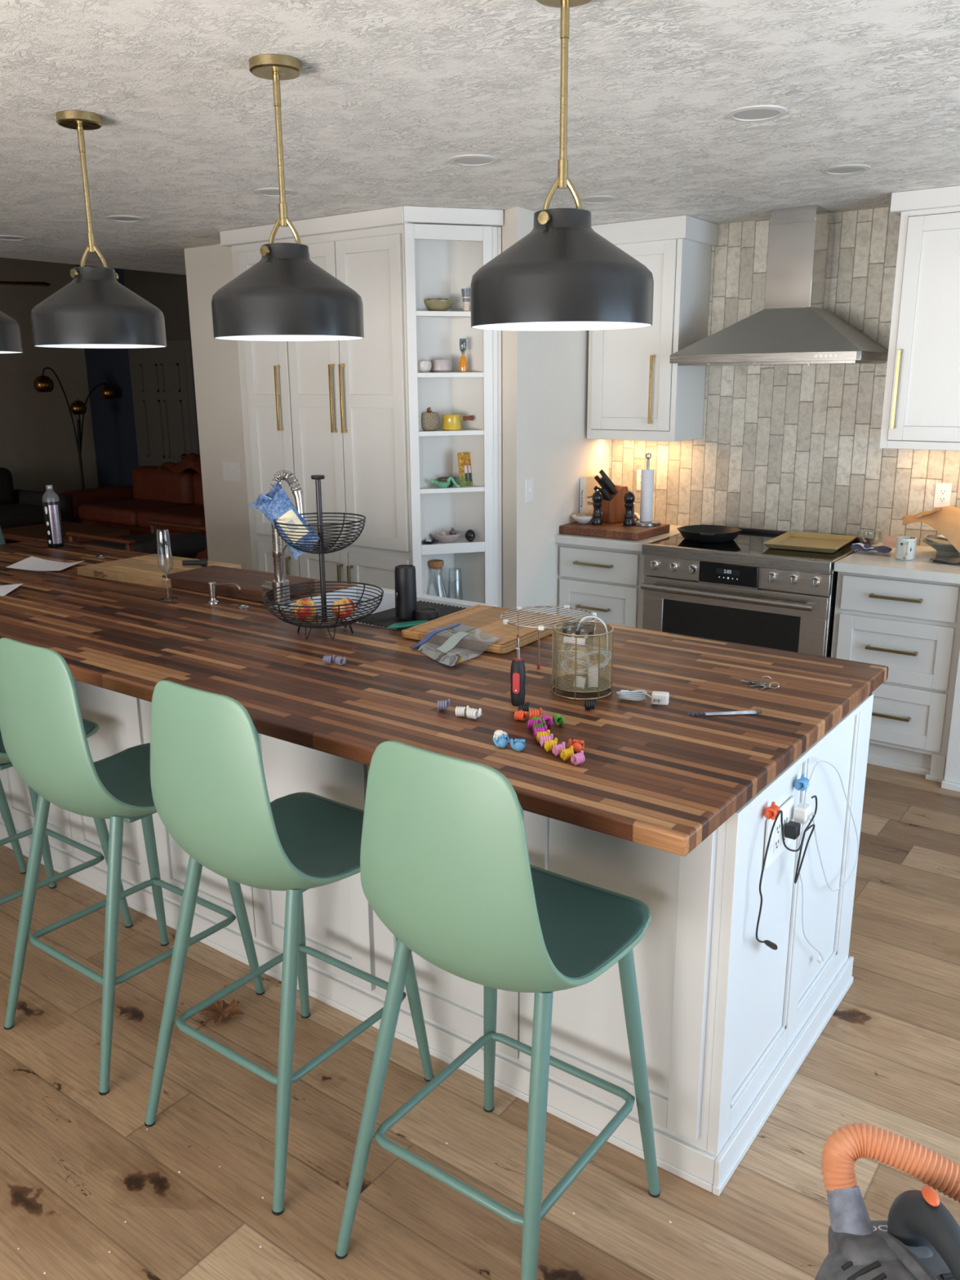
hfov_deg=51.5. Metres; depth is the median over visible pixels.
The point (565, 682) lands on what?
wire basket
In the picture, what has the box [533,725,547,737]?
clip
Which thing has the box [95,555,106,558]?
cover
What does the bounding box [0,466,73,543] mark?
sofa
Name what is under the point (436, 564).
carafe
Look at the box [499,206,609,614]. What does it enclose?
wall
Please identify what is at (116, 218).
recessed light
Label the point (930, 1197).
switch
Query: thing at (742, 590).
range
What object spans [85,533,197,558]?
seat cushion
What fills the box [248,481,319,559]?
snack bag
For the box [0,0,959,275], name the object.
ceiling
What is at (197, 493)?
cushion
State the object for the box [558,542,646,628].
base cabinet
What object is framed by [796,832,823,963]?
charging cable
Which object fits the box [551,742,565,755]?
clip
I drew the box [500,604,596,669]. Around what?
wire rack
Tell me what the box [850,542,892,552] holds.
dish towel
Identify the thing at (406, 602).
speaker
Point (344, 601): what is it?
apple
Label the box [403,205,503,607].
shelf unit
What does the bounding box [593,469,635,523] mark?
knife block
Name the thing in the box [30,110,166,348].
pendant lamp
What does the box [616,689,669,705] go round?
charger
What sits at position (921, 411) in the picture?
upper cabinet
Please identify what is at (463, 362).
vase
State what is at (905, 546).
mug
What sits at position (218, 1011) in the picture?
dry leaf
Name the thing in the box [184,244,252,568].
wall
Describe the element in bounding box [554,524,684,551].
countertop
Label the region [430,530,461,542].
dish
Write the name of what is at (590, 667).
block
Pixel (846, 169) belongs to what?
recessed light
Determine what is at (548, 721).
clip
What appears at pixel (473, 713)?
clip
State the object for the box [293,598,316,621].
apple
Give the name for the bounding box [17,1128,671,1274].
crumbs
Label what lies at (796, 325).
range hood
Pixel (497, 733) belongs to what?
clip
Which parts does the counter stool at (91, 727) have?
seat frame, leg, leg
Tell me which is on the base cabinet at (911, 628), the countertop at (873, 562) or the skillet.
the countertop at (873, 562)
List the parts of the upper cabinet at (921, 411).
handle, crown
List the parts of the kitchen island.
door, door, door, door, frame, door, door, panel moulding, panel, panel moulding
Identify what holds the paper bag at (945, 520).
on the countertop at (873, 562)
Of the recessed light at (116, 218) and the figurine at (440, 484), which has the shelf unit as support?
the figurine at (440, 484)
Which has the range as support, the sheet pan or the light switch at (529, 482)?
the sheet pan
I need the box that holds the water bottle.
[42,484,64,547]
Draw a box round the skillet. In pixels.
[676,524,742,542]
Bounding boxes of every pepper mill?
[591,488,603,524]
[622,489,635,525]
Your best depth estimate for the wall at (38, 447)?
10.58 m
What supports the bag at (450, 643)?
on the island countertop at (665, 778)
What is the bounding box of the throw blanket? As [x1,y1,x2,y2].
[157,453,201,474]
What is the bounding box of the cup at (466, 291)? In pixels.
[461,288,470,311]
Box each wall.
[0,257,98,493]
[75,264,191,487]
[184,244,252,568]
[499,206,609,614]
[608,207,959,546]
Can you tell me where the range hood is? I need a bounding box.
[669,204,888,367]
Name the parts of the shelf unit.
shelf, shelf, shelf, shelf, shelf, crown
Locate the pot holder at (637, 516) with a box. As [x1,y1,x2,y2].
[634,511,639,519]
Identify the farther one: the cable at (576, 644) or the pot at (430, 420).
the pot at (430, 420)
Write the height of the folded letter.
0.029 m
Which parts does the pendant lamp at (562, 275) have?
lamp shade, rod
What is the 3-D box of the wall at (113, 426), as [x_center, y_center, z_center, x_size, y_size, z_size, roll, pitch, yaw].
[-2.196,-2.261,9.676,5.150,2.950,0.200,10,18,35]
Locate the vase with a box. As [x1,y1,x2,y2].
[458,337,466,372]
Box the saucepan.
[442,413,473,430]
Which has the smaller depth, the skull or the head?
the head
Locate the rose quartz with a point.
(442, 533)
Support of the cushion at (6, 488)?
on the sofa at (18, 508)
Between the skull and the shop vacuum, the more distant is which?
the skull
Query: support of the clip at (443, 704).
on the island countertop at (665, 778)
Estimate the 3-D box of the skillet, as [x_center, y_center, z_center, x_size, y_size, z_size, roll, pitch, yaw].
[1.158,-0.537,5.032,0.301,0.052,0.301,-10,17,-31]
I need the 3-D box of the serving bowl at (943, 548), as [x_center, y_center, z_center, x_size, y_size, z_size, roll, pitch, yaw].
[2.132,-0.419,4.531,0.230,0.064,0.230,10,18,35]
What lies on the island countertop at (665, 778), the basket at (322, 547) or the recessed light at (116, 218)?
the basket at (322, 547)
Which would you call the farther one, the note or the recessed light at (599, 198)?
the note
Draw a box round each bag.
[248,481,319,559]
[410,622,469,653]
[901,506,959,552]
[928,555,959,563]
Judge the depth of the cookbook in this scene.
5.41 m
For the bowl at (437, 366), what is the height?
0.058 m
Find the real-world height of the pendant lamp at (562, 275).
0.646 m
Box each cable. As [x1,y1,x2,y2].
[553,649,590,673]
[561,650,608,673]
[564,644,611,666]
[574,615,608,669]
[755,795,817,950]
[793,760,858,891]
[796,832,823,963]
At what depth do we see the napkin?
4.61 m
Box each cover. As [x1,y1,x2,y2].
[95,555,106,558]
[236,604,249,608]
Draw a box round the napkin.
[852,542,874,549]
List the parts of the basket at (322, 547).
leg, leg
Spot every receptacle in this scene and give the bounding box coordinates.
[639,473,641,485]
[773,819,781,853]
[780,812,788,844]
[937,488,946,502]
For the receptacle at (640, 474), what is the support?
attached to the outlet at (638, 471)
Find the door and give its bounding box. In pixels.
[128,339,199,466]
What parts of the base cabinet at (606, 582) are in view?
handle, handle, drawer, drawer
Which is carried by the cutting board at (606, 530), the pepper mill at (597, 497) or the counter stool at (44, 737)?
the pepper mill at (597, 497)
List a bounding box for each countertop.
[0,538,888,856]
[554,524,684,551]
[833,542,959,584]
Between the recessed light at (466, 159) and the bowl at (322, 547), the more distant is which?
the recessed light at (466, 159)
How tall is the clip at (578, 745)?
0.028 m
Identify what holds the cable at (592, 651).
in the wire basket at (565, 682)
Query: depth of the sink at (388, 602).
3.85 m
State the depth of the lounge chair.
7.47 m
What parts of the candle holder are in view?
glass stone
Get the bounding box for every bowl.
[262,581,383,628]
[272,512,366,554]
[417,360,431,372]
[423,299,453,311]
[431,360,452,372]
[572,514,592,524]
[921,537,959,556]
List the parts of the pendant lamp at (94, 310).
rod, lamp shade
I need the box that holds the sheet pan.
[763,531,857,553]
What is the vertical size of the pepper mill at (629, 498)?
0.185 m
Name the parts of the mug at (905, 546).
handle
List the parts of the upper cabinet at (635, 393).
door, frame, handle, crown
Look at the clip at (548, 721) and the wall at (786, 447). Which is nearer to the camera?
the clip at (548, 721)
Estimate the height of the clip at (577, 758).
0.028 m
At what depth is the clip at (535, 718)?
2.31 m
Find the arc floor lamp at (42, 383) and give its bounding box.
[33,367,117,489]
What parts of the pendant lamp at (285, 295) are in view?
rod, lamp shade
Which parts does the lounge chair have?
arm, arm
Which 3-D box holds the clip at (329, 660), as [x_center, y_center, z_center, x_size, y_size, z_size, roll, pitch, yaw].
[-0.430,0.057,2.850,0.032,0.028,0.026,4,15,16]
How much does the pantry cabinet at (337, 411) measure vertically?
2.470 m
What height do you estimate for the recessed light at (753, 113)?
0.006 m
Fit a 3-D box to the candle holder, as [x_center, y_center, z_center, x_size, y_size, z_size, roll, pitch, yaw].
[-0.251,-0.485,4.894,0.072,0.023,0.072,-5,15,-15]
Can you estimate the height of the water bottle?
0.305 m
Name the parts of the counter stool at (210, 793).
leg, leg, leg, leg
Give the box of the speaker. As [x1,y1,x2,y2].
[394,564,417,620]
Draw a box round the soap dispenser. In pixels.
[207,582,240,604]
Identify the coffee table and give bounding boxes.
[0,520,130,543]
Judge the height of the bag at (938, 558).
0.090 m
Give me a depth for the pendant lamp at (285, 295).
2.44 m
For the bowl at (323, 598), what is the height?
0.100 m
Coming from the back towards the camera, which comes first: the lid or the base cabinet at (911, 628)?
the base cabinet at (911, 628)
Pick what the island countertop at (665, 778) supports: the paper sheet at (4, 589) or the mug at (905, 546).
the paper sheet at (4, 589)
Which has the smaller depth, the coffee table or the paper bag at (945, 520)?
the paper bag at (945, 520)
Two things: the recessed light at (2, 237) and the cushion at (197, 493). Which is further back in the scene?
the cushion at (197, 493)
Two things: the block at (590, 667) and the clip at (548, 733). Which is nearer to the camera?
the clip at (548, 733)
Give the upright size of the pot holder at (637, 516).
0.053 m
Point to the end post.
(951, 781)
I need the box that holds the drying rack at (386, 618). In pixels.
[353,600,466,630]
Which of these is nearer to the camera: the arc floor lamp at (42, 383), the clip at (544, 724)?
the clip at (544, 724)
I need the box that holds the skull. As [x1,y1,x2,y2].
[464,528,475,542]
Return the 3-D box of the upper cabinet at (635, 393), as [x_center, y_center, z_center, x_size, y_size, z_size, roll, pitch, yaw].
[0.872,-1.593,5.198,0.565,1.066,0.389,10,18,35]
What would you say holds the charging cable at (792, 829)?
hanging from the clip at (770, 812)
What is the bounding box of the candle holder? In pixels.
[422,538,435,544]
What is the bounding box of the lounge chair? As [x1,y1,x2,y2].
[65,520,207,558]
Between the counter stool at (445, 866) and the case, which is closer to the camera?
the counter stool at (445, 866)
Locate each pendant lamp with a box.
[0,311,22,353]
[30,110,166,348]
[211,53,364,341]
[470,0,653,330]
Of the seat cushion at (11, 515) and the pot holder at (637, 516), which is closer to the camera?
the pot holder at (637, 516)
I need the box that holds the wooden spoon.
[576,512,592,516]
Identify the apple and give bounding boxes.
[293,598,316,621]
[331,597,355,619]
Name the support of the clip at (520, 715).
on the island countertop at (665, 778)
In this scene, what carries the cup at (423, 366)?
on the shelf unit
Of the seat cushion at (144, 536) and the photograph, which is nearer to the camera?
the photograph
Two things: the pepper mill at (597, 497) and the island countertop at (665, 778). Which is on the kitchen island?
the island countertop at (665, 778)
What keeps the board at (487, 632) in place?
on the island countertop at (665, 778)
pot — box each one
[421,407,439,431]
[442,413,461,430]
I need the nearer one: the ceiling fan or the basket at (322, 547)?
the basket at (322, 547)
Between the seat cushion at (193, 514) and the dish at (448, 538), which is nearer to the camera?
the dish at (448, 538)
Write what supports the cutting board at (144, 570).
on the island countertop at (665, 778)
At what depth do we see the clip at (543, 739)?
2.19 m
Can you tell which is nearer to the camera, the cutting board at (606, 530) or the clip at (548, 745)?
the clip at (548, 745)
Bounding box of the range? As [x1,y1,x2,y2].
[640,524,875,657]
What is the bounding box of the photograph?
[457,452,472,486]
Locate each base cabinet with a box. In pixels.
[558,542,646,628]
[831,571,959,782]
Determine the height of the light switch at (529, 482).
0.116 m
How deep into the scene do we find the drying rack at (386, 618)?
3.42 m
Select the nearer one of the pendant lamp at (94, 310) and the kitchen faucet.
the pendant lamp at (94, 310)
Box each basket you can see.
[262,475,383,639]
[551,620,613,699]
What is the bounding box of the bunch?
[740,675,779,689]
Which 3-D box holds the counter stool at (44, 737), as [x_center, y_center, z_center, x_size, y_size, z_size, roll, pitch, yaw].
[-0.972,0.506,2.677,0.469,1.115,0.537,10,18,35]
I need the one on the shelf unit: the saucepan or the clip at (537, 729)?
the saucepan
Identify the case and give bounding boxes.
[562,621,595,647]
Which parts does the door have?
panel moulding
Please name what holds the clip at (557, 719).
on the island countertop at (665, 778)
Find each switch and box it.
[222,461,241,481]
[525,478,533,502]
[921,1185,939,1206]
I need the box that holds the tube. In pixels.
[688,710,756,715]
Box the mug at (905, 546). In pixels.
[894,536,916,559]
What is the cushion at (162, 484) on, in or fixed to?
on the sofa at (162, 494)
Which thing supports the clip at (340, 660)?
on the island countertop at (665, 778)
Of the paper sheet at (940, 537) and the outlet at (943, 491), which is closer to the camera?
the paper sheet at (940, 537)
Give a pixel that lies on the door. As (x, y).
(162, 378)
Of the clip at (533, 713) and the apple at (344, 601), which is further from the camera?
the apple at (344, 601)
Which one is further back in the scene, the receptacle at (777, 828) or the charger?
the charger
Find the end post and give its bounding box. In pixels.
[941,645,959,791]
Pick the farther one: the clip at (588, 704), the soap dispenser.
the soap dispenser
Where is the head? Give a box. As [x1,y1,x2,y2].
[387,619,428,628]
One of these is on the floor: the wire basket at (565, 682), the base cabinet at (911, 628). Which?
the base cabinet at (911, 628)
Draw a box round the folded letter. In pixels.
[6,556,83,570]
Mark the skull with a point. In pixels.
(469, 535)
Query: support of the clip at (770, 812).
attached to the kitchen island
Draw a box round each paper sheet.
[0,583,22,595]
[925,534,948,541]
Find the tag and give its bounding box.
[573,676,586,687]
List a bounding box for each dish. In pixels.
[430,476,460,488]
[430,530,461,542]
[437,476,456,486]
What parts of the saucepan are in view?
handle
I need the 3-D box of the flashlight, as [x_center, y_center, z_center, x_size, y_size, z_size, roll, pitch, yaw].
[-1.196,-0.324,4.178,0.100,0.032,0.032,-1,15,-4]
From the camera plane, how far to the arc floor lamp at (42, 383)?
10.36 m
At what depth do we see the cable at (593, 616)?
2.54 m
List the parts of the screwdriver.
grip panel, handle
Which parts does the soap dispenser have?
spout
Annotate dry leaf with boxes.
[195,998,244,1029]
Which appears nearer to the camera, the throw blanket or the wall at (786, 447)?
the wall at (786, 447)
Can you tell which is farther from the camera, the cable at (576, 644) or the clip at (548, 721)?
the cable at (576, 644)
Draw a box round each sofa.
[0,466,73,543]
[60,465,208,560]
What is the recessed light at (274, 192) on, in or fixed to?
in the ceiling
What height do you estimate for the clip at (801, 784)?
0.033 m
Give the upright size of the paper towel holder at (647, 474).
0.374 m
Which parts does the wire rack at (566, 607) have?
leg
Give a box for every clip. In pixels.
[323,655,335,664]
[334,656,346,665]
[437,698,449,710]
[454,705,469,716]
[466,707,481,719]
[493,729,507,741]
[493,734,509,747]
[510,738,525,751]
[514,710,528,720]
[518,702,529,712]
[527,719,542,729]
[528,707,542,719]
[531,716,544,724]
[532,721,546,733]
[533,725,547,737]
[536,729,550,742]
[539,733,553,746]
[540,715,552,726]
[543,737,557,751]
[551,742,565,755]
[552,713,564,725]
[560,746,573,760]
[568,738,584,752]
[570,750,584,765]
[584,698,596,710]
[764,801,780,820]
[794,773,809,791]
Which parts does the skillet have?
helper handle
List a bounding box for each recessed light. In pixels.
[0,235,28,240]
[105,215,144,222]
[253,187,297,196]
[448,154,497,165]
[579,195,618,203]
[725,104,787,121]
[821,164,871,174]
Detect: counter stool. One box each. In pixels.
[0,527,5,544]
[0,637,264,1095]
[0,718,133,928]
[0,777,26,874]
[144,680,434,1215]
[335,740,660,1279]
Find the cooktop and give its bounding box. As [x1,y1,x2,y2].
[641,531,874,574]
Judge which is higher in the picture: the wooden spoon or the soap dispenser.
the wooden spoon
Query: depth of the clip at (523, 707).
2.41 m
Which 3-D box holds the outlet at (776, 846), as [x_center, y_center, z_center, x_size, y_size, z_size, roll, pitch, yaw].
[0.663,0.424,2.200,0.008,0.116,0.162,10,18,35]
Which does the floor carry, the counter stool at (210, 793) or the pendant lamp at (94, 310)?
the counter stool at (210, 793)
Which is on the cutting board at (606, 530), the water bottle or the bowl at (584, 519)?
the bowl at (584, 519)
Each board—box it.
[76,553,241,588]
[401,604,573,653]
[559,521,670,540]
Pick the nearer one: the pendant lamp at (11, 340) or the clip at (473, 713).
the clip at (473, 713)
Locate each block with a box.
[587,666,598,687]
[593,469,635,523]
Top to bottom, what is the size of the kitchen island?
0.889 m
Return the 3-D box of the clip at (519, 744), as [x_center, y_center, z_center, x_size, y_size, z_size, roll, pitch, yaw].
[0.082,0.229,2.178,0.032,0.028,0.026,2,15,11]
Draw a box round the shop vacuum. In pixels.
[814,1122,959,1279]
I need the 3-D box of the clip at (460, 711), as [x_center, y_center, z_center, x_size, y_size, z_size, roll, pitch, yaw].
[-0.042,0.172,2.399,0.032,0.028,0.026,2,15,11]
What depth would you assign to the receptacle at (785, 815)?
2.21 m
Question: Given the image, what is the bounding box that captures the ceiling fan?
[0,280,50,286]
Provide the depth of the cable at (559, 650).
2.54 m
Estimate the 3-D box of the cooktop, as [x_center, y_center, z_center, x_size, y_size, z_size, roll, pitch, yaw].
[1.369,-0.450,4.911,0.924,0.058,0.675,10,18,35]
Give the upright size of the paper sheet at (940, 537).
0.025 m
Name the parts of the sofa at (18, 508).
arm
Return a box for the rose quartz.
[439,530,446,535]
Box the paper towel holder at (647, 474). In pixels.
[632,453,661,526]
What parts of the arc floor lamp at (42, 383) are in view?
lamp shade, arm, lamp shade, arm, arm, lamp shade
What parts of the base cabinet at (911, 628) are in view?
handle, handle, drawer, handle, drawer, drawer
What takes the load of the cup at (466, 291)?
on the shelf unit
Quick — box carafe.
[429,559,447,596]
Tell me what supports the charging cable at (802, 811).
hanging from the clip at (801, 784)
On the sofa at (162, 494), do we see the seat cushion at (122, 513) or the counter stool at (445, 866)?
the seat cushion at (122, 513)
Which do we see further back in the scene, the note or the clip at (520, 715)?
the note
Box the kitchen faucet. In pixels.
[261,469,304,605]
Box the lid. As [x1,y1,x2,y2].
[414,607,439,621]
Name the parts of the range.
knob, knob, knob, display trim, oven door, control panel, knob, trim, knob, knob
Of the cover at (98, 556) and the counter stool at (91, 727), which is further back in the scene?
the cover at (98, 556)
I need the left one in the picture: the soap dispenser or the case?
the soap dispenser
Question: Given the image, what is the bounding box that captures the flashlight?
[182,558,208,566]
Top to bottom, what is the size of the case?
0.069 m
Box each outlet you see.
[636,469,641,490]
[764,795,795,870]
[933,482,951,507]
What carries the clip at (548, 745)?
on the island countertop at (665, 778)
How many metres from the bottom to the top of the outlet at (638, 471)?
0.116 m
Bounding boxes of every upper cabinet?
[586,215,718,441]
[879,185,959,450]
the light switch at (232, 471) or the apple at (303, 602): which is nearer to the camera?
the apple at (303, 602)
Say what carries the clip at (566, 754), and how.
on the island countertop at (665, 778)
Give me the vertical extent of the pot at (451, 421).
0.074 m
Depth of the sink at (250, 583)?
3.85 m
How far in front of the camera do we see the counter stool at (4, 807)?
3.55 m
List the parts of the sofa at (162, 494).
arm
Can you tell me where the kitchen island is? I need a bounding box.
[0,680,873,1195]
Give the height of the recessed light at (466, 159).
0.006 m
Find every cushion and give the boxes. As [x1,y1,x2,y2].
[0,466,14,505]
[0,503,62,528]
[78,497,190,527]
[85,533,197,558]
[132,465,197,504]
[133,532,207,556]
[137,504,206,534]
[192,472,204,505]
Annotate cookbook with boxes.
[579,474,602,514]
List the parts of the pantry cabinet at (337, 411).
door, door, handle, handle, door, door, handle, handle, handle, crown, handle, door, door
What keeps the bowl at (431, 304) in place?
on the shelf unit
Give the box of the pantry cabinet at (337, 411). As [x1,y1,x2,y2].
[219,205,472,599]
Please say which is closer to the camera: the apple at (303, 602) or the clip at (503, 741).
the clip at (503, 741)
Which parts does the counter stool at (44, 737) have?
leg, leg, seat frame, leg, leg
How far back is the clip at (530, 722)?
2.29 m
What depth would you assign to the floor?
2.35 m
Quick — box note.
[882,536,896,547]
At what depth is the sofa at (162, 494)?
9.78 m
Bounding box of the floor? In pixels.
[0,763,959,1279]
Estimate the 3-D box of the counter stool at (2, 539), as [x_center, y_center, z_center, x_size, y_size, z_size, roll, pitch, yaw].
[-2.471,-0.115,5.097,0.537,1.115,0.469,10,18,35]
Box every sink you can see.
[162,564,315,602]
[271,584,497,631]
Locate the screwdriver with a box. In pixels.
[510,637,525,706]

